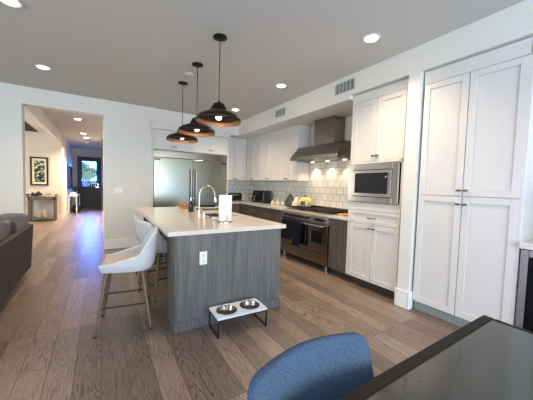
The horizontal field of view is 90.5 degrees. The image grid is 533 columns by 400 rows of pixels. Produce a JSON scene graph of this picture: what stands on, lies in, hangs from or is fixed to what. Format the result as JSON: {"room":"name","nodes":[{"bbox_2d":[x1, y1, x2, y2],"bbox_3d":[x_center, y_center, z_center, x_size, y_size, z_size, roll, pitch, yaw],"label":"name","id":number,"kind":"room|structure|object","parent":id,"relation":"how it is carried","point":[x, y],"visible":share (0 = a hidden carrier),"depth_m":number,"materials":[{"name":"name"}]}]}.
{"room":"kitchen","nodes":[
{"label":"kitchen","id":0,"kind":"room"},
{"bbox_2d":[24,106,60,142],"bbox_3d":[-5.632,-1.936,6.760,0.100,0.290,5.160,0,4,-32],"label":"beam","id":1,"kind":"structure","parent":0,"point":[36,114],"depth_m":6.22,"materials":[{"name":"white paint"}]},
{"bbox_2d":[0,82,238,239],"bbox_3d":[-6.676,-0.755,8.583,8.020,2.900,9.610,0,4,-32],"label":"wall","id":2,"kind":"structure","parent":0,"point":[126,134],"depth_m":5.27,"materials":[{"name":"white paint"}]},
{"bbox_2d":[30,157,48,185],"bbox_3d":[-7.478,-0.944,8.702,0.460,0.930,0.034,0,4,-32],"label":"framed picture","id":3,"kind":"object","parent":2,"relation":"attached to","point":[38,166],"visible":1,"depth_m":8.70,"materials":[{"name":"black"}]},
{"bbox_2d":[34,160,44,181],"bbox_3d":[-7.474,-0.944,8.706,0.260,0.700,0.002,0,4,-32],"label":"print","id":4,"kind":"object","parent":3,"relation":"attached to","point":[39,165],"depth_m":8.70},
{"bbox_2d":[32,214,61,219],"bbox_3d":[-8.334,0.577,8.282,3.080,0.180,0.018,0,4,-32],"label":"baseboard","id":5,"kind":"structure","parent":2,"relation":"attached to","point":[59,216],"depth_m":8.96,"materials":[{"name":"white wood"}]},
{"bbox_2d":[62,147,66,217],"bbox_3d":[-7.453,-0.633,9.648,0.175,2.500,0.940,0,4,-32],"label":"trim","id":6,"kind":"structure","parent":2,"relation":"attached to","point":[63,148],"depth_m":9.95,"materials":[{"name":"white wood"}]},
{"bbox_2d":[67,164,72,188],"bbox_3d":[-8.356,-0.984,11.245,0.044,1.020,1.800,0,4,-32],"label":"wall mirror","id":7,"kind":"object","parent":2,"relation":"attached to","point":[69,167],"visible":0.86,"depth_m":11.13,"materials":[{"name":"black mirror"}]},
{"bbox_2d":[77,156,100,208],"bbox_3d":[-8.584,-0.829,12.827,0.960,2.490,0.200,0,4,-32],"label":"door","id":8,"kind":"structure","parent":2,"relation":"in","point":[90,196],"depth_m":12.82,"materials":[{"name":"black paint"}]},
{"bbox_2d":[102,139,102,208],"bbox_3d":[-5.179,-0.750,8.346,0.014,1.900,3.300,0,4,-32],"label":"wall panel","id":9,"kind":"object","parent":2,"relation":"attached to","point":[102,139],"visible":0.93,"depth_m":6.96,"materials":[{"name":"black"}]},
{"bbox_2d":[114,187,122,192],"bbox_3d":[-2.947,-0.198,5.274,0.165,0.120,0.010,0,4,-32],"label":"light switch","id":10,"kind":"object","parent":2,"relation":"attached to","point":[116,189],"visible":1,"depth_m":5.27,"materials":[{"name":"white plastic"}]},
{"bbox_2d":[104,238,139,249],"bbox_3d":[-2.825,0.879,5.422,0.880,0.190,0.018,0,4,-32],"label":"baseboard","id":11,"kind":"structure","parent":2,"relation":"attached to","point":[127,242],"depth_m":5.34,"materials":[{"name":"white"}]},
{"bbox_2d":[0,208,460,399],"bbox_3d":[-3.923,1.019,4.943,9.000,0.100,19.600,0,4,-32],"label":"floor","id":12,"kind":"structure","parent":0,"point":[49,350],"depth_m":2.44,"materials":[{"name":"brown wood"}]},
{"bbox_2d":[0,213,32,303],"bbox_3d":[-3.108,0.676,2.474,1.030,0.892,2.800,0,4,-32],"label":"sofa","id":13,"kind":"object","parent":12,"relation":"on","point":[16,235],"visible":1,"depth_m":3.02,"materials":[{"name":"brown fabric"}]},
{"bbox_2d":[0,222,10,241],"bbox_3d":[-2.745,0.453,2.544,0.301,0.434,0.860,0,4,-32],"label":"cushion","id":14,"kind":"object","parent":13,"relation":"on","point":[5,236],"depth_m":2.75,"materials":[{"name":"grey fabric"}]},
{"bbox_2d":[0,213,28,233],"bbox_3d":[-3.212,0.401,3.288,0.301,0.434,0.860,0,4,-32],"label":"cushion","id":15,"kind":"object","parent":13,"relation":"on","point":[18,222],"depth_m":3.22,"materials":[{"name":"grey fabric"}]},
{"bbox_2d":[26,193,57,221],"bbox_3d":[-7.304,0.236,8.632,0.750,0.880,0.360,0,4,-32],"label":"console table","id":16,"kind":"object","parent":12,"relation":"on","point":[35,203],"visible":0.96,"depth_m":8.66,"materials":[{"name":"brown wood"}]},
{"bbox_2d":[31,191,42,195],"bbox_3d":[-7.407,-0.212,8.521,0.301,0.177,0.112,-1,4,-39],"label":"driftwood sculpture","id":17,"kind":"object","parent":16,"relation":"on","point":[38,193],"visible":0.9,"depth_m":8.50,"materials":[{"name":"black wood"}]},
{"bbox_2d":[37,211,41,216],"bbox_3d":[-7.373,0.461,8.593,0.144,0.200,0.142,0,4,-32],"label":"basket","id":18,"kind":"object","parent":16,"relation":"on","point":[39,213],"visible":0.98,"depth_m":8.54,"materials":[{"name":"wicker"}]},
{"bbox_2d":[30,216,56,218],"bbox_3d":[-7.319,0.575,8.659,0.690,0.030,0.340,0,4,-32],"label":"shelf","id":19,"kind":"object","parent":16,"relation":"attached to","point":[31,217],"depth_m":8.58,"materials":[{"name":"wood"}]},
{"bbox_2d":[43,210,47,216],"bbox_3d":[-7.245,0.450,8.672,0.144,0.220,0.142,0,4,-32],"label":"candle","id":20,"kind":"object","parent":16,"relation":"on","point":[45,212],"visible":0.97,"depth_m":8.63,"materials":[{"name":"wax"}]},
{"bbox_2d":[68,194,79,213],"bbox_3d":[-8.263,0.133,11.382,0.300,0.740,1.800,0,4,-32],"label":"table","id":21,"kind":"object","parent":12,"relation":"on","point":[77,194],"visible":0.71,"depth_m":10.70,"materials":[{"name":"white wood"}]},
{"bbox_2d":[72,206,79,212],"bbox_3d":[-7.848,0.400,10.893,0.275,0.280,0.354,0,4,-32],"label":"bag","id":22,"kind":"object","parent":12,"relation":"on","point":[73,208],"visible":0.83,"depth_m":10.79,"materials":[{"name":"black leather"}]},
{"bbox_2d":[93,226,157,338],"bbox_3d":[-1.310,0.720,2.518,0.510,0.906,0.478,0,3,-23],"label":"bar stool","id":23,"kind":"object","parent":12,"relation":"on","point":[141,257],"visible":1,"depth_m":2.40,"materials":[{"name":"grey fabric"}]},
{"bbox_2d":[101,253,139,264],"bbox_3d":[-1.316,0.567,2.506,0.402,0.031,0.416,0,3,-23],"label":"cushion","id":24,"kind":"object","parent":23,"relation":"on","point":[110,259],"depth_m":2.52,"materials":[{"name":"beige fabric"}]},
{"bbox_2d":[133,214,166,283],"bbox_3d":[-1.607,0.647,3.746,0.510,0.906,0.478,0,4,-30],"label":"bar stool","id":25,"kind":"object","parent":12,"relation":"on","point":[135,218],"visible":0.34,"depth_m":3.50,"materials":[{"name":"beige fabric"}]},
{"bbox_2d":[138,220,166,302],"bbox_3d":[-1.261,0.684,3.224,0.478,0.906,0.510,4,4,42],"label":"bar stool","id":26,"kind":"object","parent":12,"relation":"on","point":[144,227],"visible":0.41,"depth_m":2.99,"materials":[{"name":"beige fabric"}]},
{"bbox_2d":[153,150,226,206],"bbox_3d":[-1.844,-0.063,6.287,1.670,2.035,0.724,0,4,-32],"label":"refrigerator","id":27,"kind":"object","parent":12,"relation":"on","point":[178,177],"visible":0.55,"depth_m":5.94,"materials":[{"name":"grey metal"}]},
{"bbox_2d":[150,120,229,206],"bbox_3d":[-1.849,-0.361,6.281,1.788,2.630,0.695,0,4,-32],"label":"tall cabinet","id":28,"kind":"object","parent":12,"relation":"on","point":[218,144],"visible":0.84,"depth_m":5.90,"materials":[{"name":"white paint"}]},
{"bbox_2d":[143,217,280,333],"bbox_3d":[-0.961,0.680,3.665,1.150,0.880,2.425,0,4,-32],"label":"kitchen island","id":29,"kind":"object","parent":12,"relation":"on","point":[242,265],"visible":0.56,"depth_m":2.57,"materials":[{"name":"grey wood"}]},
{"bbox_2d":[199,251,206,264],"bbox_3d":[-0.589,0.542,2.469,0.072,0.122,0.010,0,4,-32],"label":"wall outlet","id":30,"kind":"object","parent":29,"relation":"attached to","point":[203,255],"visible":1,"depth_m":2.47,"materials":[{"name":"white plastic"}]},
{"bbox_2d":[135,206,285,236],"bbox_3d":[-0.986,0.218,3.667,1.251,0.039,2.535,0,4,-32],"label":"island countertop","id":31,"kind":"structure","parent":29,"relation":"on","point":[172,221],"depth_m":2.92,"materials":[{"name":"beige stone"}]},
{"bbox_2d":[188,197,194,211],"bbox_3d":[-1.131,0.068,3.979,0.093,0.217,0.080,0,4,-32],"label":"soap dispenser","id":32,"kind":"object","parent":31,"relation":"on","point":[190,204],"visible":1,"depth_m":3.95,"materials":[{"name":"black"}]},
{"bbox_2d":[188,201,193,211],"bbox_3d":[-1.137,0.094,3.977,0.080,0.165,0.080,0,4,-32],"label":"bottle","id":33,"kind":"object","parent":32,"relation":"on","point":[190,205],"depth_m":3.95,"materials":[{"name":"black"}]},
{"bbox_2d":[197,185,216,213],"bbox_3d":[-0.840,-0.009,3.805,0.293,0.406,0.134,0,4,-32],"label":"faucet","id":34,"kind":"object","parent":31,"relation":"on","point":[215,199],"visible":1,"depth_m":3.78,"materials":[{"name":"metal"}]},
{"bbox_2d":[196,204,218,209],"bbox_3d":[-0.989,0.112,4.474,0.424,0.084,0.284,0,4,-32],"label":"serving tray","id":35,"kind":"object","parent":31,"relation":"on","point":[203,206],"visible":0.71,"depth_m":4.37,"materials":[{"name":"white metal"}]},
{"bbox_2d":[205,213,218,216],"bbox_3d":[-0.724,0.326,3.827,0.420,0.178,0.780,0,4,-32],"label":"sink","id":36,"kind":"object","parent":31,"relation":"in","point":[212,214],"visible":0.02,"depth_m":4.20,"materials":[{"name":"grey metal"}]},
{"bbox_2d":[217,191,232,222],"bbox_3d":[-0.465,0.076,2.981,0.175,0.344,0.175,3,3,26],"label":"paper towel holder","id":37,"kind":"object","parent":31,"relation":"on","point":[225,201],"visible":1,"depth_m":2.92,"materials":[{"name":"paper"}]},
{"bbox_3d":[-1.430,0.127,4.576,0.264,0.018,0.264,0,4,-32],"label":"plate","id":38,"kind":"object","parent":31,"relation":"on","visible":0},
{"bbox_2d":[178,202,187,206],"bbox_3d":[-1.427,0.079,4.575,0.185,0.090,0.150,0,4,-32],"label":"bread loaf","id":39,"kind":"object","parent":38,"relation":"on","point":[182,204],"visible":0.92,"depth_m":4.53,"materials":[{"name":"orange food"}]},
{"bbox_2d":[209,298,266,338],"bbox_3d":[-0.270,1.112,2.518,0.492,0.178,0.252,0,3,-30],"label":"pet feeder","id":40,"kind":"object","parent":12,"relation":"on","point":[240,312],"visible":0.96,"depth_m":2.46,"materials":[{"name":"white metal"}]},
{"bbox_2d":[216,305,236,314],"bbox_3d":[-0.370,1.044,2.456,0.194,0.054,0.194,0,4,-32],"label":"pet bowl","id":41,"kind":"object","parent":40,"relation":"in","point":[225,309],"visible":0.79,"depth_m":2.50,"materials":[{"name":"silver metal"}]},
{"bbox_2d":[240,300,258,309],"bbox_3d":[-0.165,1.044,2.572,0.194,0.054,0.194,0,4,-32],"label":"pet bowl","id":42,"kind":"object","parent":40,"relation":"in","point":[249,304],"visible":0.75,"depth_m":2.62,"materials":[{"name":"silver metal"}]},
{"bbox_2d":[232,203,246,214],"bbox_3d":[-0.638,0.517,6.925,0.956,0.878,0.995,0,4,-32],"label":"base cabinet","id":43,"kind":"object","parent":12,"relation":"on","point":[236,207],"visible":0.12,"depth_m":6.64,"materials":[{"name":"brown wood"}]},
{"bbox_2d":[232,200,288,209],"bbox_3d":[-0.220,0.102,6.258,0.954,0.040,2.522,0,4,-32],"label":"countertop","id":44,"kind":"structure","parent":43,"relation":"on","point":[247,202],"depth_m":6.00,"materials":[{"name":"white stone"}]},
{"bbox_2d":[228,193,241,200],"bbox_3d":[-0.866,-0.083,7.090,0.350,0.204,0.282,0,4,-32],"label":"toaster oven","id":45,"kind":"object","parent":44,"relation":"on","point":[235,196],"visible":0.81,"depth_m":7.00,"materials":[{"name":"black metal"}]},
{"bbox_2d":[252,190,270,202],"bbox_3d":[-0.148,-0.088,6.624,0.249,0.304,0.568,0,4,-32],"label":"toaster","id":46,"kind":"object","parent":44,"relation":"on","point":[259,196],"visible":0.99,"depth_m":6.44,"materials":[{"name":"black metal"}]},
{"bbox_2d":[285,193,293,206],"bbox_3d":[0.500,-0.012,5.600,0.235,0.296,0.235,0,4,-32],"label":"pear ornament","id":47,"kind":"object","parent":44,"relation":"on","point":[288,202],"visible":0.84,"depth_m":5.53,"materials":[{"name":"ceramic"}]},
{"bbox_2d":[292,195,298,205],"bbox_3d":[0.609,0.019,5.370,0.190,0.264,0.190,0,4,-32],"label":"pear ornament","id":48,"kind":"object","parent":44,"relation":"on","point":[295,201],"visible":0.62,"depth_m":5.31,"materials":[{"name":"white ceramic"}]},
{"bbox_2d":[246,205,262,218],"bbox_3d":[-0.047,0.569,6.260,0.662,0.878,0.755,0,4,-32],"label":"base cabinet","id":49,"kind":"object","parent":12,"relation":"on","point":[254,211],"visible":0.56,"depth_m":6.06,"materials":[{"name":"brown wood"}]},
{"bbox_2d":[263,207,290,253],"bbox_3d":[0.357,0.615,5.617,0.662,0.878,0.755,0,4,-32],"label":"base cabinet","id":50,"kind":"object","parent":12,"relation":"on","point":[274,215],"visible":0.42,"depth_m":5.37,"materials":[{"name":"brown wood"}]},
{"bbox_2d":[247,332,373,399],"bbox_3d":[0.274,0.905,0.650,0.482,0.825,0.643,0,4,-32],"label":"dining chair","id":51,"kind":"object","parent":12,"relation":"on","point":[328,367],"visible":0.92,"depth_m":0.86,"materials":[{"name":"blue fabric"}]},
{"bbox_2d":[280,205,347,272],"bbox_3d":[0.855,0.621,4.751,0.707,0.985,1.212,0,4,-32],"label":"range cooker","id":52,"kind":"object","parent":12,"relation":"on","point":[314,244],"visible":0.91,"depth_m":4.43,"materials":[{"name":"metal"}]},
{"bbox_2d":[281,218,292,239],"bbox_3d":[0.381,0.524,4.853,0.075,0.360,0.310,0,4,-32],"label":"dish towel","id":53,"kind":"object","parent":52,"relation":"hanging from","point":[286,232],"visible":0.85,"depth_m":4.82,"materials":[{"name":"fabric"}]},
{"bbox_2d":[291,220,302,246],"bbox_3d":[0.528,0.583,4.619,0.075,0.436,0.230,0,4,-32],"label":"dish towel","id":54,"kind":"object","parent":52,"relation":"hanging from","point":[297,227],"visible":1,"depth_m":4.59,"materials":[{"name":"fabric"}]},
{"bbox_2d":[298,195,312,206],"bbox_3d":[0.753,0.013,5.122,0.267,0.228,0.303,2,3,8],"label":"cooking pot","id":55,"kind":"object","parent":52,"relation":"on","point":[305,201],"visible":1,"depth_m":5.02,"materials":[{"name":"yellow ceramic"}]},
{"bbox_2d":[288,208,337,214],"bbox_3d":[0.928,0.207,4.768,0.460,0.022,1.192,0,4,-32],"label":"cooktop","id":56,"kind":"object","parent":52,"relation":"in","point":[301,209],"depth_m":4.52,"materials":[{"name":"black metal"}]},
{"bbox_2d":[328,218,348,279],"bbox_3d":[1.305,0.722,4.108,0.661,0.878,0.350,0,4,-32],"label":"base cabinet","id":57,"kind":"object","parent":12,"relation":"on","point":[337,228],"visible":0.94,"depth_m":3.94,"materials":[{"name":"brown wood"}]},
{"bbox_2d":[328,215,347,220],"bbox_3d":[1.320,0.261,4.085,0.656,0.040,0.354,0,4,-32],"label":"countertop","id":58,"kind":"structure","parent":57,"relation":"on","point":[341,217],"depth_m":3.92,"materials":[{"name":"white stone"}]},
{"bbox_2d":[345,78,408,297],"bbox_3d":[1.632,-0.110,3.560,0.670,2.615,0.810,0,4,-32],"label":"tall cabinet","id":59,"kind":"object","parent":12,"relation":"on","point":[379,115],"visible":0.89,"depth_m":3.38,"materials":[{"name":"white paint"}]},
{"bbox_2d":[347,161,401,204],"bbox_3d":[1.520,-0.222,3.523,0.422,0.515,0.746,0,4,-32],"label":"microwave","id":60,"kind":"object","parent":59,"relation":"in","point":[380,182],"visible":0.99,"depth_m":3.35,"materials":[{"name":"metal"}]},
{"bbox_2d":[335,315,532,399],"bbox_3d":[0.503,0.962,0.350,1.917,0.750,1.042,0,4,-32],"label":"dining table","id":61,"kind":"object","parent":12,"relation":"on","point":[487,358],"visible":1,"depth_m":0.87,"materials":[{"name":"black wood"}]},
{"bbox_2d":[413,37,532,326],"bbox_3d":[2.156,-0.048,2.715,0.680,2.610,0.863,0,4,-32],"label":"pantry cabinet","id":62,"kind":"object","parent":12,"relation":"on","point":[475,200],"visible":0.92,"depth_m":2.48,"materials":[{"name":"white paint"}]},
{"bbox_2d":[515,249,532,331],"bbox_3d":[2.542,0.861,2.131,0.655,0.880,0.622,0,4,-32],"label":"wine cooler","id":63,"kind":"object","parent":12,"relation":"on","point":[524,304],"visible":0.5,"depth_m":2.17,"materials":[{"name":"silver metal"}]},
{"bbox_2d":[519,239,532,249],"bbox_3d":[2.892,0.430,1.561,0.695,0.050,1.918,0,4,-32],"label":"countertop","id":64,"kind":"structure","parent":63,"relation":"on","point":[528,244],"depth_m":2.16,"materials":[{"name":"white stone"}]},
{"bbox_2d":[0,0,524,149],"bbox_3d":[-3.838,-1.976,4.784,9.000,0.100,19.600,0,4,-32],"label":"ceiling","id":65,"kind":"structure","parent":0,"point":[135,52],"depth_m":2.97,"materials":[{"name":"grey paint"}]},
{"bbox_2d":[0,0,23,7],"bbox_3d":[-2.256,-1.745,2.325,0.178,0.008,0.178,0,4,-32],"label":"recessed light","id":66,"kind":"object","parent":65,"relation":"in","point":[12,3],"visible":1,"depth_m":2.35,"materials":[{"name":"white"}]},
{"bbox_2d":[25,122,37,131],"bbox_3d":[-7.353,-2.169,7.638,0.880,0.014,1.780,0,4,-32],"label":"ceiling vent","id":67,"kind":"object","parent":65,"relation":"in","point":[28,127],"visible":0.27,"depth_m":8.06,"materials":[{"name":"grey metal"}]},
{"bbox_2d":[35,64,50,69],"bbox_3d":[-3.101,-1.841,3.671,0.178,0.008,0.178,0,4,-32],"label":"recessed light","id":68,"kind":"object","parent":65,"relation":"in","point":[39,66],"visible":1,"depth_m":3.67,"materials":[{"name":"white"}]},
{"bbox_2d":[166,81,197,142],"bbox_3d":[-1.312,-1.373,4.130,0.476,0.889,0.476,0,4,-32],"label":"pendant light","id":69,"kind":"object","parent":65,"relation":"hanging from","point":[177,137],"visible":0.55,"depth_m":4.11,"materials":[{"name":"black metal"}]},
{"bbox_2d":[184,72,193,76],"bbox_3d":[-1.103,-1.779,3.765,0.124,0.028,0.124,0,4,-32],"label":"smoke detector","id":70,"kind":"object","parent":65,"relation":"attached to","point":[188,74],"visible":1,"depth_m":3.74,"materials":[{"name":"grey plastic"}]},
{"bbox_2d":[178,62,214,136],"bbox_3d":[-0.912,-1.327,3.478,0.476,0.889,0.476,0,4,-32],"label":"pendant light","id":71,"kind":"object","parent":65,"relation":"hanging from","point":[193,128],"visible":0.85,"depth_m":3.44,"materials":[{"name":"black metal"}]},
{"bbox_2d":[196,33,240,126],"bbox_3d":[-0.503,-1.280,2.819,0.476,0.889,0.476,0,4,-32],"label":"pendant light","id":72,"kind":"object","parent":65,"relation":"hanging from","point":[218,115],"visible":1,"depth_m":2.80,"materials":[{"name":"black metal"}]},
{"bbox_2d":[212,101,224,105],"bbox_3d":[-0.510,-1.030,2.833,0.140,0.063,0.140,0,4,-32],"label":"socket","id":73,"kind":"object","parent":72,"relation":"attached to","point":[218,103],"depth_m":2.77,"materials":[{"name":"brown metal"}]},
{"bbox_2d":[275,83,286,87],"bbox_3d":[0.227,-1.769,4.098,0.178,0.008,0.178,0,4,-32],"label":"recessed light","id":74,"kind":"object","parent":65,"relation":"in","point":[280,85],"visible":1,"depth_m":4.08,"materials":[{"name":"white"}]},
{"bbox_2d":[362,33,380,42],"bbox_3d":[1.087,-1.672,2.738,0.178,0.008,0.178,0,4,-32],"label":"recessed light","id":75,"kind":"object","parent":65,"relation":"in","point":[370,38],"visible":1,"depth_m":2.73,"materials":[{"name":"white"}]},
{"bbox_2d":[310,116,351,145],"bbox_3d":[2.284,-0.222,3.329,0.150,2.900,10.430,0,4,-32],"label":"wall","id":76,"kind":"structure","parent":0,"point":[348,120],"depth_m":4.58,"materials":[{"name":"white paint"}]},
{"bbox_2d":[246,135,260,180],"bbox_3d":[-0.230,-1.045,6.827,0.356,1.100,0.724,0,4,-32],"label":"upper cabinet","id":77,"kind":"object","parent":76,"relation":"attached to","point":[253,144],"visible":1,"depth_m":6.73,"materials":[{"name":"white paint"}]},
{"bbox_2d":[260,131,277,180],"bbox_3d":[0.157,-1.001,6.210,0.356,1.100,0.726,0,4,-32],"label":"upper cabinet","id":78,"kind":"object","parent":76,"relation":"attached to","point":[269,141],"visible":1,"depth_m":6.12,"materials":[{"name":"white paint"}]},
{"bbox_2d":[277,124,310,180],"bbox_3d":[0.544,-0.958,5.594,0.356,1.100,0.725,0,4,-32],"label":"upper cabinet","id":79,"kind":"object","parent":76,"relation":"attached to","point":[290,139],"visible":0.98,"depth_m":5.39,"materials":[{"name":"white paint"}]},
{"bbox_2d":[250,159,349,208],"bbox_3d":[0.616,-0.330,5.834,0.012,0.915,4.110,0,4,-32],"label":"backsplash","id":80,"kind":"structure","parent":76,"relation":"attached to","point":[327,185],"depth_m":5.14,"materials":[{"name":"white tile"}]},
{"bbox_2d":[290,115,350,162],"bbox_3d":[1.001,-1.076,4.724,0.506,0.747,1.203,0,4,-32],"label":"range hood","id":81,"kind":"object","parent":76,"relation":"attached to","point":[330,144],"visible":0.96,"depth_m":4.56,"materials":[{"name":"metal"}]},
{"bbox_2d":[230,0,532,306],"bbox_3d":[1.907,-0.222,3.121,0.710,2.900,10.080,0,4,-32],"label":"wall","id":82,"kind":"structure","parent":0,"point":[512,24],"depth_m":2.95,"materials":[{"name":"white paint"}]},
{"bbox_2d":[275,107,285,117],"bbox_3d":[0.263,-1.665,5.047,0.014,0.135,0.315,0,4,-32],"label":"air vent","id":83,"kind":"object","parent":82,"relation":"in","point":[280,112],"visible":1,"depth_m":5.05,"materials":[{"name":"grey metal"}]},
{"bbox_2d":[335,77,355,95],"bbox_3d":[1.100,-1.589,3.713,0.014,0.150,0.350,0,4,-32],"label":"air vent","id":84,"kind":"object","parent":82,"relation":"in","point":[348,85],"visible":1,"depth_m":3.71,"materials":[{"name":"grey metal"}]},
{"bbox_2d":[394,287,412,309],"bbox_3d":[1.599,1.125,3.056,0.152,0.200,0.169,0,4,-32],"label":"baseboard","id":85,"kind":"structure","parent":82,"relation":"attached to","point":[402,298],"depth_m":2.99,"materials":[{"name":"white wood"}]},
{"bbox_3d":[-1.664,-0.524,6.909,2.730,2.900,0.150,0,4,-32],"label":"wall","id":86,"kind":"structure","parent":0,"visible":0},
{"bbox_2d":[228,137,246,180],"bbox_3d":[-0.883,-1.074,7.024,0.660,1.100,0.382,0,4,-32],"label":"upper cabinet","id":87,"kind":"object","parent":86,"relation":"attached to","point":[237,146],"visible":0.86,"depth_m":6.93,"materials":[{"name":"white paint"}]},
{"bbox_2d":[228,180,249,199],"bbox_3d":[-0.886,-0.333,7.315,0.958,0.680,0.012,0,4,-32],"label":"backsplash","id":88,"kind":"structure","parent":86,"relation":"attached to","point":[243,187],"depth_m":7.41,"materials":[{"name":"white tile"}]},
{"label":"outside","id":89,"kind":"structure","parent":0,"visible":0},
{"bbox_3d":[-22.660,-0.741,30.463,22.000,0.150,44.350,0,4,-32],"label":"trim","id":90,"kind":"structure","parent":89,"visible":0},
{"bbox_2d":[82,162,95,180],"bbox_3d":[-20.369,-2.497,29.656,2.385,3.570,1.580,1,3,-12],"label":"tree","id":91,"kind":"object","parent":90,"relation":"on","point":[88,173],"visible":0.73,"depth_m":29.27,"materials":[{"name":"green plant"}]},
{"bbox_2d":[82,180,95,185],"bbox_3d":[-12.886,-0.741,20.247,4.389,1.476,1.680,0,4,-32],"label":"car","id":92,"kind":"object","parent":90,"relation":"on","point":[85,182],"visible":0.02,"depth_m":19.22,"materials":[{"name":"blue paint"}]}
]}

